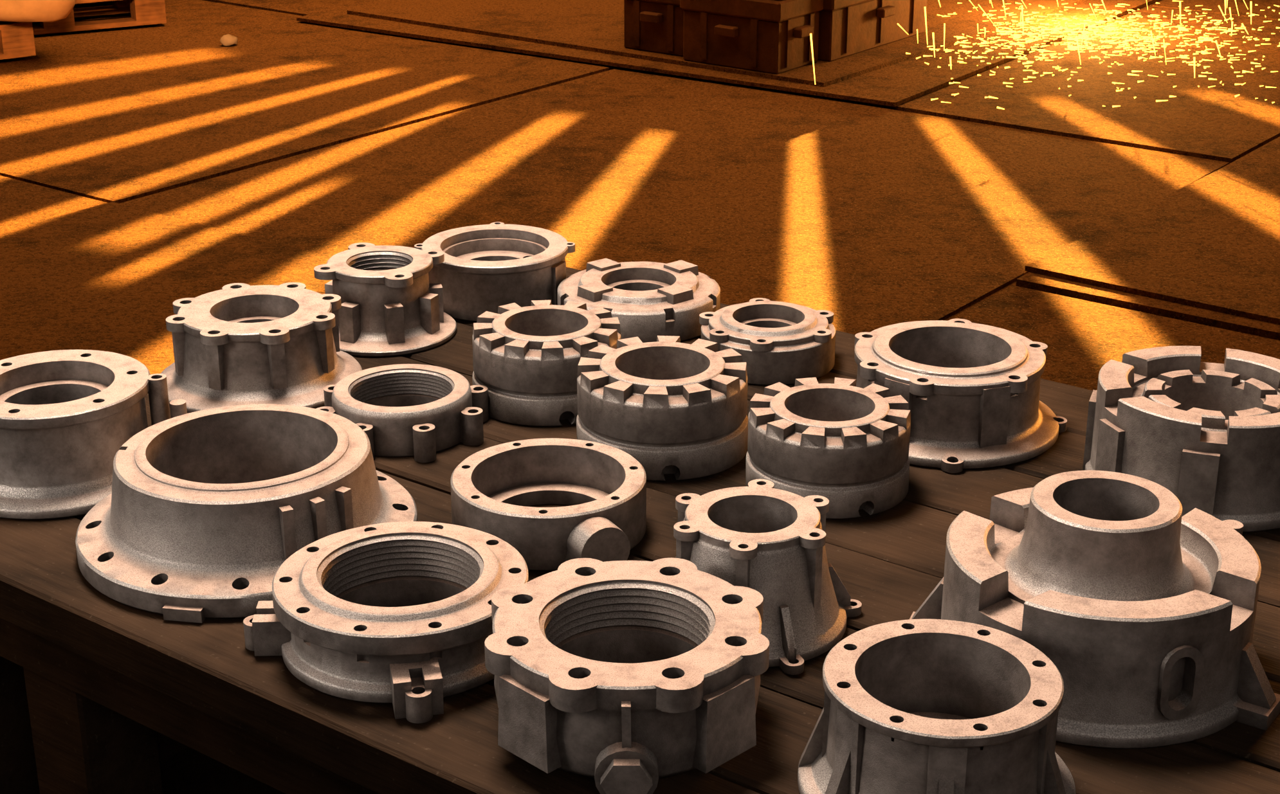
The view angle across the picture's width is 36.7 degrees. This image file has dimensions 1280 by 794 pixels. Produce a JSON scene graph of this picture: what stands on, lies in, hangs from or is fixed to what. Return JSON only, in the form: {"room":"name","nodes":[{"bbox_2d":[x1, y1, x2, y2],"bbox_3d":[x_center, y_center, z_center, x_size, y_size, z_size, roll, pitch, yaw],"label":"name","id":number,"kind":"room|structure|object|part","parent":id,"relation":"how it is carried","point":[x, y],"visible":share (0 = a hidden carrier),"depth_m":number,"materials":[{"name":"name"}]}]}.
{"room":"foundry workshop","nodes":[
{"label":"foundry workshop","id":0,"kind":"room"},
{"bbox_2d":[616,67,1016,320],"bbox_3d":[1.817,-1.064,7.530,22.000,0.100,20.000,15,26,34],"label":"floor","id":1,"kind":"structure","parent":0,"point":[1014,283],"depth_m":5.38,"materials":[{"name":"brown concrete"}]},
{"bbox_2d":[0,175,107,232],"bbox_3d":[-3.597,-0.525,6.004,2.676,0.016,2.676,15,26,34],"label":"slab","id":2,"kind":"object","parent":1,"relation":"on","point":[22,203],"visible":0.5,"depth_m":6.25,"materials":[{"name":"concrete"}]},
{"bbox_2d":[32,0,192,26],"bbox_3d":[-4.128,-1.909,9.522,2.676,0.012,2.676,15,26,34],"label":"slab","id":3,"kind":"object","parent":1,"relation":"on","point":[166,2],"visible":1,"depth_m":9.60,"materials":[{"name":"concrete"}]},
{"bbox_2d":[32,0,166,34],"bbox_3d":[-2.851,-1.872,9.164,0.987,0.146,0.800,-11,24,-26],"label":"wooden pallet","id":4,"kind":"object","parent":3,"relation":"on","point":[143,12],"visible":0.56,"depth_m":9.01,"materials":[{"name":"brown wood"}]},
{"bbox_2d":[0,201,332,374],"bbox_3d":[-1.441,0.067,4.490,2.676,0.024,2.676,15,26,34],"label":"slab","id":5,"kind":"object","parent":1,"relation":"on","point":[107,277],"visible":0.25,"depth_m":5.53,"materials":[{"name":"concrete"}]},
{"bbox_2d":[0,0,616,203],"bbox_3d":[-1.972,-1.315,8.010,2.676,0.016,2.676,15,26,34],"label":"slab","id":6,"kind":"object","parent":1,"relation":"on","point":[121,114],"visible":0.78,"depth_m":7.80,"materials":[{"name":"concrete"}]},
{"bbox_2d":[0,21,36,59],"bbox_3d":[-3.207,-1.573,8.406,0.857,0.146,0.800,-16,26,-35],"label":"wooden pallet","id":7,"kind":"object","parent":6,"relation":"on","point":[17,38],"visible":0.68,"depth_m":8.31,"materials":[{"name":"brown wood"}]},
{"bbox_2d":[0,0,75,21],"bbox_3d":[-2.726,-1.750,8.337,0.619,0.229,0.438,0,21,0],"label":"burlap sack","id":8,"kind":"object","parent":7,"relation":"on","point":[10,10],"visible":1,"depth_m":8.17,"materials":[{"name":"fabric"}]},
{"bbox_2d":[219,34,237,46],"bbox_3d":[-1.842,-1.600,8.641,0.078,0.051,0.054,-4,22,-9],"label":"chunk","id":9,"kind":"object","parent":6,"relation":"on","point":[227,40],"visible":1,"depth_m":8.62,"materials":[{"name":"stone"}]},
{"bbox_2d":[202,0,619,67],"bbox_3d":[-0.347,-2.108,10.015,2.676,0.021,2.676,15,26,34],"label":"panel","id":10,"kind":"object","parent":1,"relation":"on","point":[302,8],"visible":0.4,"depth_m":9.58,"materials":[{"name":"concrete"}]},
{"bbox_2d":[296,0,1160,106],"bbox_3d":[0.580,-1.945,9.544,3.180,0.016,3.180,14,26,32],"label":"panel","id":11,"kind":"object","parent":10,"relation":"on","point":[895,85],"visible":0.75,"depth_m":8.31,"materials":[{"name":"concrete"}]},
{"bbox_2d":[346,0,1089,86],"bbox_3d":[0.522,-1.963,9.543,2.680,0.018,2.840,15,26,34],"label":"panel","id":12,"kind":"object","parent":11,"relation":"on","point":[594,26],"visible":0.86,"depth_m":8.92,"materials":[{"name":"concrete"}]},
{"bbox_2d":[623,0,684,56],"bbox_3d":[0.247,-1.699,8.443,0.390,0.296,0.660,15,26,34],"label":"box","id":13,"kind":"object","parent":12,"relation":"on","point":[652,26],"visible":0.48,"depth_m":8.24,"materials":[{"name":"brown wood"}]},
{"bbox_2d":[679,0,823,74],"bbox_3d":[0.467,-1.544,8.050,0.530,0.296,0.370,15,26,34],"label":"box","id":14,"kind":"object","parent":12,"relation":"on","point":[773,36],"visible":1,"depth_m":7.93,"materials":[{"name":"brown wood"}]},
{"bbox_2d":[817,0,927,61],"bbox_3d":[0.859,-1.710,8.472,0.530,0.296,0.875,15,26,34],"label":"box","id":15,"kind":"object","parent":12,"relation":"on","point":[847,27],"visible":0.52,"depth_m":8.26,"materials":[{"name":"brown wood"}]},
{"bbox_2d":[809,0,1279,109],"bbox_3d":[1.145,-1.984,8.429,4.528,0.899,2.826,0,21,0],"label":"sparks","id":16,"kind":"object","parent":12,"relation":"on","point":[1181,28],"visible":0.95,"depth_m":8.51},
{"bbox_2d":[119,67,1229,334],"bbox_3d":[0.184,-0.718,6.499,2.676,0.012,2.676,15,26,34],"label":"slab","id":17,"kind":"object","parent":1,"relation":"on","point":[873,218],"visible":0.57,"depth_m":6.41,"materials":[{"name":"concrete"}]},
{"bbox_2d":[663,5,1279,164],"bbox_3d":[1.809,-1.512,8.503,2.676,0.021,2.676,15,26,34],"label":"slab","id":18,"kind":"object","parent":1,"relation":"on","point":[1212,123],"visible":0.56,"depth_m":7.73,"materials":[{"name":"concrete"}]},
{"bbox_2d":[947,285,1279,390],"bbox_3d":[1.318,0.375,3.724,2.676,0.012,2.676,15,26,34],"label":"slab","id":19,"kind":"object","parent":1,"relation":"on","point":[1080,336],"visible":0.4,"depth_m":5.10,"materials":[{"name":"concrete"}]},
{"bbox_2d":[1015,136,1279,340],"bbox_3d":[2.942,-0.420,5.728,2.676,0.024,2.676,15,26,34],"label":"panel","id":20,"kind":"object","parent":1,"relation":"on","point":[1029,280],"visible":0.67,"depth_m":5.28,"materials":[{"name":"metal"}]},
{"bbox_2d":[1024,139,1279,324],"bbox_3d":[2.902,-0.441,5.725,2.636,0.016,2.606,15,26,34],"label":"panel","id":21,"kind":"object","parent":20,"relation":"on","point":[1212,243],"visible":1,"depth_m":5.68,"materials":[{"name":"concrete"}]},
{"bbox_2d":[1147,0,1279,20],"bbox_3d":[3.434,-2.303,10.510,2.676,0.021,2.676,15,26,34],"label":"slab","id":22,"kind":"object","parent":1,"relation":"on","point":[1213,5],"visible":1,"depth_m":9.53,"materials":[{"name":"concrete"}]},
{"bbox_3d":[-0.307,1.166,1.717,2.676,0.012,2.676,15,26,34],"label":"panel","id":23,"kind":"object","parent":1,"relation":"on","visible":0},
{"bbox_2d":[0,266,1279,793],"bbox_3d":[0.599,0.603,1.922,2.920,0.861,1.174,15,26,34],"label":"wooden workbench","id":24,"kind":"object","parent":23,"relation":"on","point":[100,694],"depth_m":1.97,"materials":[{"name":"brown wood"}]},
{"bbox_2d":[0,349,187,519],"bbox_3d":[-0.672,0.039,2.198,0.248,0.114,0.268,13,25,29],"label":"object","id":25,"kind":"object","parent":24,"relation":"on","point":[65,415],"visible":0.8,"depth_m":2.13,"materials":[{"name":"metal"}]},
{"bbox_2d":[75,404,417,623],"bbox_3d":[-0.417,0.103,2.040,0.357,0.111,0.364,0,21,0],"label":"flanged metal casting","id":26,"kind":"object","parent":24,"relation":"on","point":[200,517],"visible":0.89,"depth_m":1.95,"materials":[{"name":"grey metal"}]},
{"bbox_2d":[160,282,362,412],"bbox_3d":[-0.493,-0.067,2.489,0.263,0.100,0.264,-2,22,-5],"label":"housing","id":27,"kind":"object","parent":24,"relation":"on","point":[237,344],"visible":0.87,"depth_m":2.42,"materials":[{"name":"metal"}]},
{"bbox_2d":[313,242,456,356],"bbox_3d":[-0.357,-0.139,2.666,0.203,0.104,0.203,3,22,7],"label":"housing","id":28,"kind":"object","parent":24,"relation":"on","point":[390,307],"visible":0.94,"depth_m":2.61,"materials":[{"name":"metal"}]},
{"bbox_2d":[243,521,528,723],"bbox_3d":[-0.227,0.199,1.840,0.242,0.080,0.241,16,26,35],"label":"flange","id":29,"kind":"object","parent":24,"relation":"on","point":[336,619],"visible":0.93,"depth_m":1.78,"materials":[{"name":"grey metal"}]},
{"bbox_2d":[315,364,488,463],"bbox_3d":[-0.288,0.014,2.342,0.203,0.056,0.203,0,21,0],"label":"threaded metal casting","id":30,"kind":"object","parent":24,"relation":"on","point":[419,411],"visible":0.91,"depth_m":2.30,"materials":[{"name":"grey metal"}]},
{"bbox_2d":[414,221,575,321],"bbox_3d":[-0.209,-0.181,2.801,0.213,0.083,0.213,-20,29,-41],"label":"housing","id":31,"kind":"object","parent":24,"relation":"on","point":[485,267],"visible":0.89,"depth_m":2.73,"materials":[{"name":"metal"}]},
{"bbox_2d":[472,299,621,426],"bbox_3d":[-0.117,-0.046,2.431,0.190,0.102,0.189,-3,22,-7],"label":"ring","id":32,"kind":"object","parent":24,"relation":"on","point":[527,359],"visible":0.81,"depth_m":2.36,"materials":[{"name":"metal"}]},
{"bbox_2d":[450,438,646,571],"bbox_3d":[-0.098,0.118,2.068,0.210,0.063,0.237,0,21,0],"label":"ring","id":33,"kind":"object","parent":24,"relation":"on","point":[493,489],"visible":0.94,"depth_m":2.05,"materials":[{"name":"grey metal"}]},
{"bbox_2d":[484,558,769,793],"bbox_3d":[-0.011,0.246,1.694,0.243,0.104,0.263,0,21,0],"label":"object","id":34,"kind":"object","parent":24,"relation":"on","point":[626,676],"visible":1,"depth_m":1.63,"materials":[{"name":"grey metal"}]},
{"bbox_2d":[557,257,720,342],"bbox_3d":[-0.002,-0.142,2.728,0.230,0.062,0.230,0,21,0],"label":"metal casting","id":35,"kind":"object","parent":24,"relation":"on","point":[649,300],"visible":0.88,"depth_m":2.66,"materials":[{"name":"metal"}]},
{"bbox_2d":[576,335,748,481],"bbox_3d":[0.026,0.009,2.284,0.204,0.107,0.204,2,22,5],"label":"toothed metal casting","id":36,"kind":"object","parent":24,"relation":"on","point":[676,408],"visible":0.98,"depth_m":2.21,"materials":[{"name":"metal"}]},
{"bbox_3d":[0.169,-0.078,2.563,0.180,0.064,0.186,0,21,0],"label":"bearing cap casting","id":37,"kind":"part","parent":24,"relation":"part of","materials":[{"name":"grey metal"}]},
{"bbox_2d":[674,479,861,675],"bbox_3d":[0.117,0.168,1.869,0.205,0.116,0.201,0,21,0],"label":"housing","id":38,"kind":"object","parent":24,"relation":"on","point":[764,539],"visible":0.66,"depth_m":1.82,"materials":[{"name":"metal"}]},
{"bbox_2d":[745,377,910,519],"bbox_3d":[0.213,0.054,2.181,0.185,0.099,0.185,-5,22,-12],"label":"toothed metal casting","id":39,"kind":"object","parent":24,"relation":"on","point":[842,442],"visible":0.98,"depth_m":2.12,"materials":[{"name":"metal"}]},
{"bbox_2d":[797,618,1076,793],"bbox_3d":[0.248,0.273,1.613,0.243,0.108,0.252,0,21,0],"label":"flanged metal casting","id":40,"kind":"object","parent":24,"relation":"on","point":[923,706],"visible":1,"depth_m":1.56,"materials":[{"name":"grey metal"}]},
{"bbox_2d":[854,318,1067,473],"bbox_3d":[0.374,-0.013,2.347,0.272,0.103,0.272,12,24,27],"label":"flanged metal casting","id":41,"kind":"object","parent":24,"relation":"on","point":[971,391],"visible":0.87,"depth_m":2.26,"materials":[{"name":"grey metal"}]},
{"bbox_2d":[909,470,1279,749],"bbox_3d":[0.415,0.172,1.783,0.326,0.172,0.300,0,21,0],"label":"metal casting","id":42,"kind":"object","parent":24,"relation":"on","point":[1144,612],"visible":0.94,"depth_m":1.71,"materials":[{"name":"grey metal"}]},
{"bbox_2d":[1082,346,1279,532],"bbox_3d":[0.643,0.042,2.181,0.264,0.122,0.264,0,21,0],"label":"metal casting","id":43,"kind":"object","parent":24,"relation":"on","point":[1206,433],"visible":0.92,"depth_m":2.10,"materials":[{"name":"metal"}]}
]}

